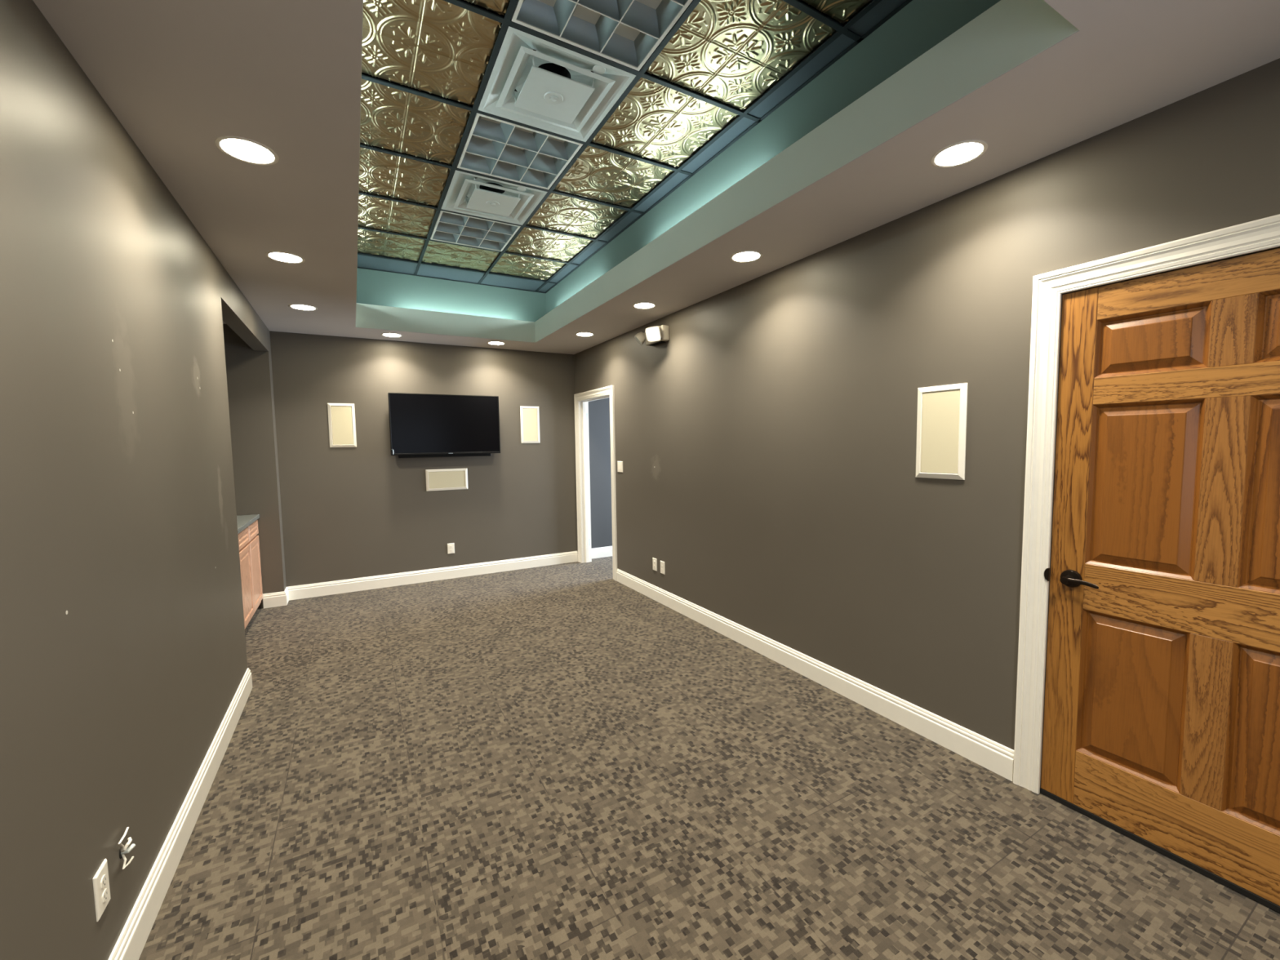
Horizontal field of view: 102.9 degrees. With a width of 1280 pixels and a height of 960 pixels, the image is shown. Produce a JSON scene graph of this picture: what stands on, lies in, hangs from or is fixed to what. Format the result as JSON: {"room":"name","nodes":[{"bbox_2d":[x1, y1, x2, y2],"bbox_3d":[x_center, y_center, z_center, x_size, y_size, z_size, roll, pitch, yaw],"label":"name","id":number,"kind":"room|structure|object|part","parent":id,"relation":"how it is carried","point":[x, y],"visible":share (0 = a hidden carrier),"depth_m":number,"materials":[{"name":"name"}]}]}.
{"room":"home theater room","nodes":[
{"label":"home theater room","id":0,"kind":"room"},
{"bbox_2d":[0,0,268,959],"bbox_3d":[-1.869,0.075,1.945,0.115,2.565,6.276,-3,5,-29],"label":"wall","id":1,"kind":"structure","parent":0,"point":[123,660],"depth_m":1.41,"materials":[{"name":"paint"}]},
{"bbox_2d":[92,858,111,921],"bbox_3d":[-1.399,1.066,1.329,0.008,0.116,0.073,-3,5,-29],"label":"wall outlet","id":2,"kind":"object","parent":1,"relation":"attached to","point":[100,880],"visible":1,"depth_m":1.32,"materials":[{"name":"white plastic"}]},
{"bbox_2d":[100,874,106,888],"bbox_3d":[-1.397,1.046,1.329,0.003,0.030,0.028,-3,5,-29],"label":"receptacle","id":3,"kind":"object","parent":2,"relation":"attached to","point":[103,877],"depth_m":1.33,"materials":[{"name":"white plastic"}]},
{"bbox_2d":[102,888,107,902],"bbox_3d":[-1.397,1.085,1.331,0.003,0.030,0.028,-3,5,-29],"label":"receptacle","id":4,"kind":"object","parent":2,"relation":"attached to","point":[104,891],"depth_m":1.33,"materials":[{"name":"white plastic"}]},
{"bbox_2d":[118,826,135,869],"bbox_3d":[-1.459,1.048,1.444,0.026,0.106,0.078,-2,4,-19],"label":"stub","id":5,"kind":"object","parent":1,"relation":"attached to","point":[123,850],"visible":1,"depth_m":1.44,"materials":[{"name":"white plastic"}]},
{"bbox_2d":[108,667,252,959],"bbox_3d":[-1.408,1.337,1.260,0.130,0.132,4.262,-3,5,-29],"label":"baseboard","id":6,"kind":"structure","parent":1,"relation":"attached to","point":[130,944],"depth_m":1.81,"materials":[{"name":"white wood"}]},
{"bbox_2d":[222,324,286,608],"bbox_3d":[-3.806,-0.090,4.616,0.873,2.565,0.289,-3,5,-29],"label":"wall","id":7,"kind":"structure","parent":0,"point":[249,372],"depth_m":4.62,"materials":[{"name":"paint"}]},
{"bbox_2d":[269,330,577,586],"bbox_3d":[-2.143,-0.188,5.646,3.040,2.565,0.115,-3,5,-29],"label":"wall","id":8,"kind":"structure","parent":0,"point":[364,510],"depth_m":5.39,"materials":[{"name":"paint"}]},
{"bbox_2d":[327,403,356,447],"bbox_3d":[-2.968,-0.544,5.085,0.232,0.436,0.013,-3,5,-29],"label":"wall speaker","id":9,"kind":"object","parent":8,"relation":"attached to","point":[342,429],"visible":1,"depth_m":5.08,"materials":[{"name":"white plastic"}]},
{"bbox_2d":[330,405,353,444],"bbox_3d":[-2.969,-0.544,5.086,0.177,0.381,0.009,-3,5,-29],"label":"grille","id":10,"kind":"object","parent":9,"relation":"attached to","point":[341,416],"depth_m":5.08,"materials":[{"name":"fabric"}]},
{"bbox_2d":[262,551,577,608],"bbox_3d":[-2.130,1.038,5.557,3.185,0.132,0.190,-3,5,-29],"label":"baseboard","id":11,"kind":"structure","parent":8,"relation":"attached to","point":[317,589],"depth_m":5.46,"materials":[{"name":"white wood"}]},
{"bbox_2d":[387,392,500,457],"bbox_3d":[-2.090,-0.582,5.511,1.112,0.666,0.128,-3,5,-29],"label":"television","id":12,"kind":"object","parent":8,"relation":"attached to","point":[421,425],"visible":1,"depth_m":5.44,"materials":[{"name":"black plastic"}]},
{"bbox_2d":[425,468,467,491],"bbox_3d":[-2.116,-0.005,5.599,0.432,0.233,0.013,-3,5,-29],"label":"wall speaker","id":13,"kind":"object","parent":8,"relation":"attached to","point":[454,478],"visible":1,"depth_m":5.59,"materials":[{"name":"white plastic"}]},
{"bbox_2d":[428,471,465,488],"bbox_3d":[-2.117,-0.005,5.600,0.377,0.178,0.009,-3,5,-29],"label":"grille","id":14,"kind":"object","parent":13,"relation":"attached to","point":[437,479],"depth_m":5.59,"materials":[{"name":"fabric"}]},
{"bbox_2d":[447,542,454,554],"bbox_3d":[-2.098,0.760,5.661,0.073,0.116,0.008,-3,5,-29],"label":"wall outlet","id":15,"kind":"object","parent":8,"relation":"attached to","point":[451,547],"visible":1,"depth_m":5.66,"materials":[{"name":"white plastic"}]},
{"bbox_2d":[520,405,540,443],"bbox_3d":[-1.295,-0.651,6.020,0.227,0.434,0.013,-3,5,-29],"label":"wall speaker","id":16,"kind":"object","parent":8,"relation":"attached to","point":[530,415],"visible":1,"depth_m":6.01,"materials":[{"name":"white plastic"}]},
{"bbox_2d":[522,408,537,440],"bbox_3d":[-1.295,-0.652,6.021,0.172,0.379,0.009,-3,5,-29],"label":"grille","id":17,"kind":"object","parent":16,"relation":"attached to","point":[530,415],"depth_m":6.02,"materials":[{"name":"fabric"}]},
{"bbox_2d":[588,397,612,548],"bbox_3d":[0.478,-0.334,7.157,2.787,2.565,0.115,-3,5,-29],"label":"wall","id":18,"kind":"structure","parent":0,"point":[599,432],"depth_m":6.55,"materials":[{"name":"paint"}]},
{"bbox_2d":[591,546,612,559],"bbox_3d":[0.486,0.885,7.165,2.650,0.132,0.016,-3,5,-29],"label":"baseboard","id":19,"kind":"structure","parent":18,"relation":"attached to","point":[602,552],"depth_m":6.61,"materials":[{"name":"white wood"}]},
{"bbox_2d":[32,0,1279,354],"bbox_3d":[-0.913,-1.277,2.562,4.028,0.016,6.565,-3,5,-29],"label":"ceiling","id":20,"kind":"structure","parent":0,"point":[179,77],"depth_m":1.74,"materials":[{"name":"paint"}]},
{"bbox_2d":[214,135,279,165],"bbox_3d":[-1.445,-1.210,1.879,0.188,0.005,0.188,-3,5,-29],"label":"recessed light","id":21,"kind":"object","parent":20,"relation":"in","point":[241,148],"visible":1,"depth_m":1.87,"materials":[{"name":"white"}]},
{"bbox_2d":[265,251,305,263],"bbox_3d":[-2.037,-1.277,2.932,0.188,0.005,0.188,-3,5,-29],"label":"recessed light","id":22,"kind":"object","parent":20,"relation":"in","point":[286,257],"visible":1,"depth_m":2.92,"materials":[{"name":"white glass"}]},
{"bbox_2d":[288,303,317,311],"bbox_3d":[-2.625,-1.344,3.976,0.188,0.005,0.188,-3,5,-29],"label":"recessed light","id":23,"kind":"object","parent":20,"relation":"in","point":[300,307],"visible":1,"depth_m":3.96,"materials":[{"name":"white glass"}]},
{"bbox_2d":[381,333,402,337],"bbox_3d":[-2.437,-1.421,5.008,0.188,0.005,0.188,-3,5,-29],"label":"recessed light","id":24,"kind":"object","parent":20,"relation":"in","point":[388,335],"visible":1,"depth_m":5.00,"materials":[{"name":"white glass"}]},
{"bbox_2d":[487,341,505,345],"bbox_3d":[-1.544,-1.468,5.479,0.188,0.005,0.188,-3,5,-29],"label":"recessed light","id":25,"kind":"object","parent":20,"relation":"in","point":[494,343],"visible":1,"depth_m":5.46,"materials":[{"name":"white glass"}]},
{"bbox_2d":[575,332,594,336],"bbox_3d":[-0.552,-1.455,5.101,0.188,0.005,0.188,-3,5,-29],"label":"recessed light","id":26,"kind":"object","parent":20,"relation":"in","point":[580,334],"visible":1,"depth_m":5.08,"materials":[{"name":"white glass"}]},
{"bbox_2d":[632,302,656,309],"bbox_3d":[0.035,-1.389,4.068,0.188,0.005,0.188,-3,5,-29],"label":"recessed light","id":27,"kind":"object","parent":20,"relation":"in","point":[643,305],"visible":1,"depth_m":4.06,"materials":[{"name":"white glass"}]},
{"bbox_2d":[729,250,762,262],"bbox_3d":[0.629,-1.322,3.022,0.188,0.005,0.188,-3,5,-29],"label":"recessed light","id":28,"kind":"object","parent":20,"relation":"in","point":[744,256],"visible":1,"depth_m":3.01,"materials":[{"name":"white"}]},
{"bbox_2d":[930,139,987,168],"bbox_3d":[1.229,-1.254,1.967,0.188,0.005,0.188,-3,5,-29],"label":"recessed light","id":29,"kind":"object","parent":20,"relation":"in","point":[962,153],"visible":1,"depth_m":1.96,"materials":[{"name":"white"}]},
{"bbox_2d":[356,0,1000,321],"bbox_3d":[-0.711,-1.723,2.982,2.102,0.807,5.079,-3,5,-29],"label":"ceiling","id":30,"kind":"structure","parent":0,"point":[919,26],"depth_m":2.88,"materials":[{"name":"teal paint"}]},
{"bbox_2d":[430,201,520,251],"bbox_3d":[-1.310,-1.989,4.029,0.578,0.076,0.578,-3,5,-29],"label":"ceiling light","id":31,"kind":"object","parent":30,"relation":"attached to","point":[452,228],"visible":0.75,"depth_m":4.06,"materials":[{"name":"metal"}]},
{"bbox_2d":[441,169,547,225],"bbox_3d":[-1.012,-1.984,3.496,0.584,0.194,0.584,-3,5,-29],"label":"air vent","id":32,"kind":"object","parent":30,"relation":"attached to","point":[487,197],"visible":0.97,"depth_m":3.48,"materials":[{"name":"metal"}]},
{"bbox_2d":[457,100,582,189],"bbox_3d":[-0.713,-1.921,2.968,0.578,0.076,0.578,-3,5,-29],"label":"ceiling light","id":33,"kind":"object","parent":30,"relation":"attached to","point":[494,147],"visible":0.82,"depth_m":2.98,"materials":[{"name":"metal"}]},
{"bbox_2d":[477,26,635,142],"bbox_3d":[-0.415,-1.916,2.435,0.584,0.194,0.584,-3,5,-29],"label":"air vent","id":34,"kind":"object","parent":30,"relation":"attached to","point":[557,91],"visible":1,"depth_m":2.41,"materials":[{"name":"metal"}]},
{"bbox_2d":[511,0,692,71],"bbox_3d":[-0.116,-1.853,1.907,0.578,0.076,0.578,-3,5,-29],"label":"ceiling light","id":35,"kind":"object","parent":30,"relation":"attached to","point":[627,33],"visible":0.99,"depth_m":2.08,"materials":[{"name":"metal"}]},
{"bbox_2d":[357,0,912,293],"bbox_3d":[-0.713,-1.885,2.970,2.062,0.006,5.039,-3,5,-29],"label":"grid","id":36,"kind":"structure","parent":30,"relation":"attached to","point":[506,21],"depth_m":2.58,"materials":[{"name":"black metal"}]},
{"bbox_2d":[357,253,417,274],"bbox_3d":[-2.383,-1.994,4.697,0.602,0.010,0.378,-3,5,-29],"label":"panel","id":37,"kind":"object","parent":36,"relation":"on","point":[363,261],"visible":0.58,"depth_m":4.71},
{"bbox_2d":[357,226,426,261],"bbox_3d":[-2.140,-1.968,4.264,0.590,0.011,0.590,-3,5,-29],"label":"tile","id":38,"kind":"structure","parent":36,"relation":"on","point":[369,242],"depth_m":4.28,"materials":[{"name":"gold metal"}]},
{"bbox_2d":[358,191,436,237],"bbox_3d":[-1.841,-1.934,3.733,0.590,0.011,0.590,-3,5,-29],"label":"tile","id":39,"kind":"structure","parent":36,"relation":"on","point":[373,212],"depth_m":3.74,"materials":[{"name":"gold metal"}]},
{"bbox_2d":[359,143,450,206],"bbox_3d":[-1.543,-1.900,3.203,0.590,0.011,0.590,-3,5,-29],"label":"tile","id":40,"kind":"structure","parent":36,"relation":"on","point":[380,173],"depth_m":3.21,"materials":[{"name":"gold metal"}]},
{"bbox_2d":[360,79,471,164],"bbox_3d":[-1.244,-1.866,2.672,0.590,0.011,0.590,-3,5,-29],"label":"tile","id":41,"kind":"structure","parent":36,"relation":"on","point":[393,119],"depth_m":2.67,"materials":[{"name":"gold metal"}]},
{"bbox_2d":[361,0,502,105],"bbox_3d":[-0.946,-1.832,2.142,0.590,0.011,0.590,-3,5,-29],"label":"tile","id":42,"kind":"structure","parent":36,"relation":"on","point":[442,48],"depth_m":2.15,"materials":[{"name":"gold metal"}]},
{"bbox_2d":[417,262,484,283],"bbox_3d":[-1.852,-2.023,4.994,0.602,0.010,0.378,-3,5,-29],"label":"panel","id":43,"kind":"object","parent":36,"relation":"on","point":[426,270],"visible":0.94,"depth_m":4.99,"materials":[{"name":"teal paint"}]},
{"bbox_2d":[421,240,500,271],"bbox_3d":[-1.608,-1.997,4.561,0.590,0.011,0.590,-3,5,-29],"label":"tile","id":44,"kind":"structure","parent":36,"relation":"on","point":[439,253],"depth_m":4.56,"materials":[{"name":"gold metal"}]},
{"bbox_2d":[466,0,509,15],"bbox_3d":[-0.647,-1.798,1.611,0.590,0.011,0.590,-3,5,-29],"label":"tile","id":45,"kind":"structure","parent":36,"relation":"on","point":[500,6],"depth_m":1.96,"materials":[{"name":"gold metal"}]},
{"bbox_2d":[480,271,544,291],"bbox_3d":[-1.321,-2.052,5.292,0.602,0.010,0.378,-3,5,-29],"label":"panel","id":46,"kind":"object","parent":36,"relation":"on","point":[491,279],"visible":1,"depth_m":5.29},
{"bbox_2d":[489,251,565,279],"bbox_3d":[-1.077,-2.026,4.858,0.590,0.011,0.590,-3,5,-29],"label":"tile","id":47,"kind":"structure","parent":36,"relation":"on","point":[508,264],"depth_m":4.85,"materials":[{"name":"gold metal"}]},
{"bbox_2d":[537,282,555,292],"bbox_3d":[-1.004,-2.069,5.468,0.108,0.010,0.378,-3,5,-29],"label":"panel","id":48,"kind":"object","parent":36,"relation":"on","point":[548,286],"visible":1,"depth_m":5.48,"materials":[{"name":"teal paint"}]},
{"bbox_2d":[506,225,594,261],"bbox_3d":[-0.778,-1.992,4.328,0.590,0.011,0.590,-3,5,-29],"label":"tile","id":49,"kind":"structure","parent":36,"relation":"on","point":[535,242],"depth_m":4.32,"materials":[{"name":"gold metal"}]},
{"bbox_2d":[549,264,577,282],"bbox_3d":[-0.760,-2.042,5.035,0.108,0.010,0.602,-3,5,-29],"label":"panel","id":50,"kind":"object","parent":36,"relation":"on","point":[567,269],"visible":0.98,"depth_m":5.02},
{"bbox_2d":[526,190,629,238],"bbox_3d":[-0.480,-1.958,3.797,0.590,0.011,0.590,-3,5,-29],"label":"tile","id":51,"kind":"structure","parent":36,"relation":"on","point":[558,212],"depth_m":3.78,"materials":[{"name":"gold metal"}]},
{"bbox_2d":[571,241,604,264],"bbox_3d":[-0.462,-2.008,4.505,0.108,0.010,0.602,-3,5,-29],"label":"panel","id":52,"kind":"object","parent":36,"relation":"on","point":[597,245],"visible":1,"depth_m":4.49,"materials":[{"name":"teal paint"}]},
{"bbox_2d":[554,145,672,207],"bbox_3d":[-0.181,-1.924,3.267,0.590,0.011,0.590,-3,5,-29],"label":"tile","id":53,"kind":"structure","parent":36,"relation":"on","point":[597,174],"depth_m":3.25,"materials":[{"name":"gold metal"}]},
{"bbox_2d":[599,212,641,241],"bbox_3d":[-0.163,-1.974,3.974,0.108,0.010,0.602,-3,5,-29],"label":"panel","id":54,"kind":"object","parent":36,"relation":"on","point":[631,216],"visible":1,"depth_m":3.96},
{"bbox_2d":[634,172,688,212],"bbox_3d":[0.135,-1.940,3.444,0.108,0.010,0.602,-3,5,-29],"label":"panel","id":55,"kind":"object","parent":36,"relation":"on","point":[678,177],"visible":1,"depth_m":3.43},
{"bbox_2d":[591,77,737,167],"bbox_3d":[0.117,-1.891,2.736,0.590,0.011,0.590,-3,5,-29],"label":"tile","id":56,"kind":"structure","parent":36,"relation":"on","point":[655,122],"depth_m":2.71,"materials":[{"name":"gold metal"}]},
{"bbox_2d":[681,116,755,173],"bbox_3d":[0.434,-1.906,2.913,0.108,0.010,0.602,-3,5,-29],"label":"panel","id":57,"kind":"object","parent":36,"relation":"on","point":[744,123],"visible":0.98,"depth_m":2.88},
{"bbox_2d":[645,0,835,110],"bbox_3d":[0.416,-1.857,2.206,0.590,0.011,0.590,-3,5,-29],"label":"tile","id":58,"kind":"structure","parent":36,"relation":"on","point":[731,52],"depth_m":2.19,"materials":[{"name":"gold metal"}]},
{"bbox_2d":[748,34,855,118],"bbox_3d":[0.732,-1.872,2.383,0.108,0.010,0.602,-3,5,-29],"label":"panel","id":59,"kind":"object","parent":36,"relation":"on","point":[842,42],"visible":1,"depth_m":2.35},
{"bbox_2d":[802,0,871,24],"bbox_3d":[0.714,-1.823,1.675,0.590,0.011,0.590,-3,5,-29],"label":"tile","id":60,"kind":"structure","parent":36,"relation":"on","point":[842,11],"depth_m":1.99,"materials":[{"name":"gold metal"}]},
{"bbox_2d":[848,0,906,36],"bbox_3d":[1.031,-1.838,1.853,0.108,0.010,0.602,-3,5,-29],"label":"panel","id":61,"kind":"object","parent":36,"relation":"on","point":[882,9],"visible":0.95,"depth_m":2.03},
{"bbox_2d":[355,0,1078,342],"bbox_3d":[-0.708,-1.415,3.013,1.720,0.217,4.753,-3,5,-29],"label":"tray ceiling side","id":62,"kind":"structure","parent":30,"relation":"attached to","point":[1008,33],"depth_m":2.11,"materials":[{"name":"green paint"}]},
{"bbox_2d":[138,555,1279,959],"bbox_3d":[0.329,1.233,3.634,7.200,0.050,6.935,-3,5,-29],"label":"floor","id":63,"kind":"structure","parent":0,"point":[557,762],"depth_m":2.01,"materials":[{"name":"carpet"}]},
{"bbox_2d":[237,520,262,628],"bbox_3d":[-3.508,0.807,4.125,0.599,0.838,0.953,-3,5,-29],"label":"base cabinet","id":64,"kind":"object","parent":63,"relation":"on","point":[248,540],"visible":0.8,"depth_m":4.22,"materials":[{"name":"brown wood"}]},
{"bbox_3d":[-3.143,0.464,4.034,0.019,0.126,0.450,-3,5,-29],"label":"drawer","id":65,"kind":"part","parent":64,"relation":"part of","materials":[{"name":"brown wood"}]},
{"bbox_3d":[-3.138,0.834,4.060,0.019,0.584,0.450,-3,5,-29],"label":"cabinet door","id":66,"kind":"part","parent":64,"relation":"part of","materials":[{"name":"brown wood"}]},
{"bbox_3d":[-3.372,0.438,4.440,0.019,0.126,0.450,-3,5,-29],"label":"drawer","id":67,"kind":"part","parent":64,"relation":"part of","materials":[{"name":"brown wood"}]},
{"bbox_3d":[-3.366,0.807,4.467,0.019,0.584,0.450,-3,5,-29],"label":"cabinet door","id":68,"kind":"part","parent":64,"relation":"part of","materials":[{"name":"brown wood"}]},
{"bbox_3d":[-3.039,0.860,3.293,0.599,0.838,0.953,-3,5,-29],"label":"base cabinet","id":69,"kind":"object","parent":63,"relation":"on","visible":0},
{"bbox_2d":[236,514,259,533],"bbox_3d":[-3.282,0.398,3.677,0.625,0.036,1.910,-3,5,-29],"label":"countertop","id":70,"kind":"structure","parent":69,"relation":"on","point":[243,522],"depth_m":4.27,"materials":[{"name":"stone"}]},
{"bbox_2d":[573,57,1279,788],"bbox_3d":[0.811,-0.083,3.609,0.115,2.565,6.565,-3,5,-29],"label":"wall","id":71,"kind":"structure","parent":0,"point":[766,447],"depth_m":2.61,"materials":[{"name":"paint"}]},
{"bbox_2d":[573,385,617,581],"bbox_3d":[-0.466,0.013,5.901,0.162,2.080,1.059,-3,5,-29],"label":"door frame","id":72,"kind":"structure","parent":71,"relation":"in","point":[581,400],"depth_m":6.24,"materials":[{"name":"wood"}]},
{"bbox_3d":[-0.405,0.010,5.935,0.024,2.080,1.059,-3,5,-29],"label":"casing","id":73,"kind":"part","parent":72,"relation":"part of","materials":[{"name":"white wood"}]},
{"bbox_2d":[617,461,622,472],"bbox_3d":[-0.208,-0.138,5.301,0.008,0.116,0.116,-3,5,-29],"label":"light switch","id":74,"kind":"object","parent":71,"relation":"attached to","point":[620,464],"visible":1,"depth_m":5.29,"materials":[{"name":"white plastic"}]},
{"bbox_2d":[634,324,669,346],"bbox_3d":[0.074,-1.264,4.479,0.209,0.155,0.474,-3,5,-29],"label":"emergency light","id":75,"kind":"object","parent":71,"relation":"attached to","point":[653,335],"visible":1,"depth_m":4.35,"materials":[{"name":"plastic"}]},
{"bbox_2d":[652,557,657,571],"bbox_3d":[0.136,0.789,4.774,0.008,0.116,0.073,-3,5,-29],"label":"wall outlet","id":76,"kind":"object","parent":71,"relation":"attached to","point":[654,560],"visible":1,"depth_m":4.76,"materials":[{"name":"white plastic"}]},
{"bbox_2d":[660,560,665,574],"bbox_3d":[0.204,0.799,4.654,0.008,0.116,0.073,-3,5,-29],"label":"outlet","id":77,"kind":"object","parent":71,"relation":"attached to","point":[662,563],"visible":1,"depth_m":4.64,"materials":[{"name":"white plastic"}]},
{"bbox_2d":[616,568,1013,781],"bbox_3d":[0.678,1.122,3.830,0.016,0.132,3.776,-3,5,-29],"label":"baseboard","id":78,"kind":"structure","parent":71,"relation":"attached to","point":[995,757],"depth_m":2.87,"materials":[{"name":"white wood"}]},
{"bbox_2d":[915,382,968,479],"bbox_3d":[1.409,-0.224,2.395,0.013,0.436,0.230,-3,5,-29],"label":"wall speaker","id":79,"kind":"object","parent":71,"relation":"attached to","point":[942,410],"visible":1,"depth_m":2.38,"materials":[{"name":"white plastic"}]},
{"bbox_2d":[920,389,959,473],"bbox_3d":[1.409,-0.224,2.396,0.009,0.381,0.175,-3,5,-29],"label":"grille","id":80,"kind":"object","parent":79,"relation":"attached to","point":[940,408],"depth_m":2.39,"materials":[{"name":"fabric"}]},
{"bbox_2d":[1013,213,1279,912],"bbox_3d":[1.890,0.270,1.653,0.175,2.112,1.095,-3,5,-29],"label":"door","id":81,"kind":"structure","parent":71,"relation":"in","point":[1161,728],"depth_m":1.76,"materials":[{"name":"brown wood"}]},
{"bbox_3d":[1.629,0.377,2.044,0.008,0.054,0.017,-3,5,-29],"label":"strike plate","id":82,"kind":"part","parent":81,"relation":"part of","materials":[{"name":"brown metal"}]},
{"bbox_3d":[1.654,0.385,1.972,0.064,0.068,0.068,-3,5,-29],"label":"handle","id":83,"kind":"part","parent":81,"relation":"part of","materials":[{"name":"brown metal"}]},
{"bbox_3d":[1.659,0.388,1.920,0.017,0.020,0.112,-3,5,-28],"label":"lever","id":84,"kind":"part","parent":81,"relation":"part of","materials":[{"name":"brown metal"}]},
{"bbox_3d":[1.791,0.786,1.864,0.028,0.575,0.298,-3,5,-29],"label":"panel","id":85,"kind":"part","parent":81,"relation":"part of","materials":[{"name":"brown wood"}]},
{"bbox_3d":[1.780,0.026,1.809,0.028,0.610,0.298,-3,5,-29],"label":"panel","id":86,"kind":"part","parent":81,"relation":"part of","materials":[{"name":"brown wood"}]},
{"bbox_3d":[1.773,-0.478,1.773,0.028,0.220,0.298,-3,5,-29],"label":"panel","id":87,"kind":"part","parent":81,"relation":"part of","materials":[{"name":"brown wood"}]},
{"bbox_3d":[1.896,1.190,1.721,0.036,0.221,0.686,-3,5,-29],"label":"rail","id":88,"kind":"part","parent":81,"relation":"part of","materials":[{"name":"brown wood"}]},
{"bbox_3d":[1.885,0.426,1.666,0.036,0.178,0.686,-3,5,-29],"label":"rail","id":89,"kind":"part","parent":81,"relation":"part of","materials":[{"name":"brown wood"}]},
{"bbox_3d":[1.874,-0.312,1.613,0.036,0.098,0.686,-3,5,-29],"label":"rail","id":90,"kind":"part","parent":81,"relation":"part of","materials":[{"name":"brown wood"}]},
{"bbox_3d":[1.870,-0.632,1.590,0.036,0.120,0.686,-3,5,-29],"label":"rail","id":91,"kind":"part","parent":81,"relation":"part of","materials":[{"name":"brown wood"}]},
{"bbox_3d":[1.983,0.808,1.524,0.028,0.575,0.308,-3,5,-29],"label":"panel","id":92,"kind":"part","parent":81,"relation":"part of","materials":[{"name":"brown wood"}]},
{"bbox_3d":[1.972,0.048,1.469,0.028,0.610,0.308,-3,5,-29],"label":"panel","id":93,"kind":"part","parent":81,"relation":"part of","materials":[{"name":"brown wood"}]},
{"bbox_3d":[1.964,-0.456,1.433,0.028,0.220,0.308,-3,5,-29],"label":"panel","id":94,"kind":"part","parent":81,"relation":"part of","materials":[{"name":"brown wood"}]}
]}

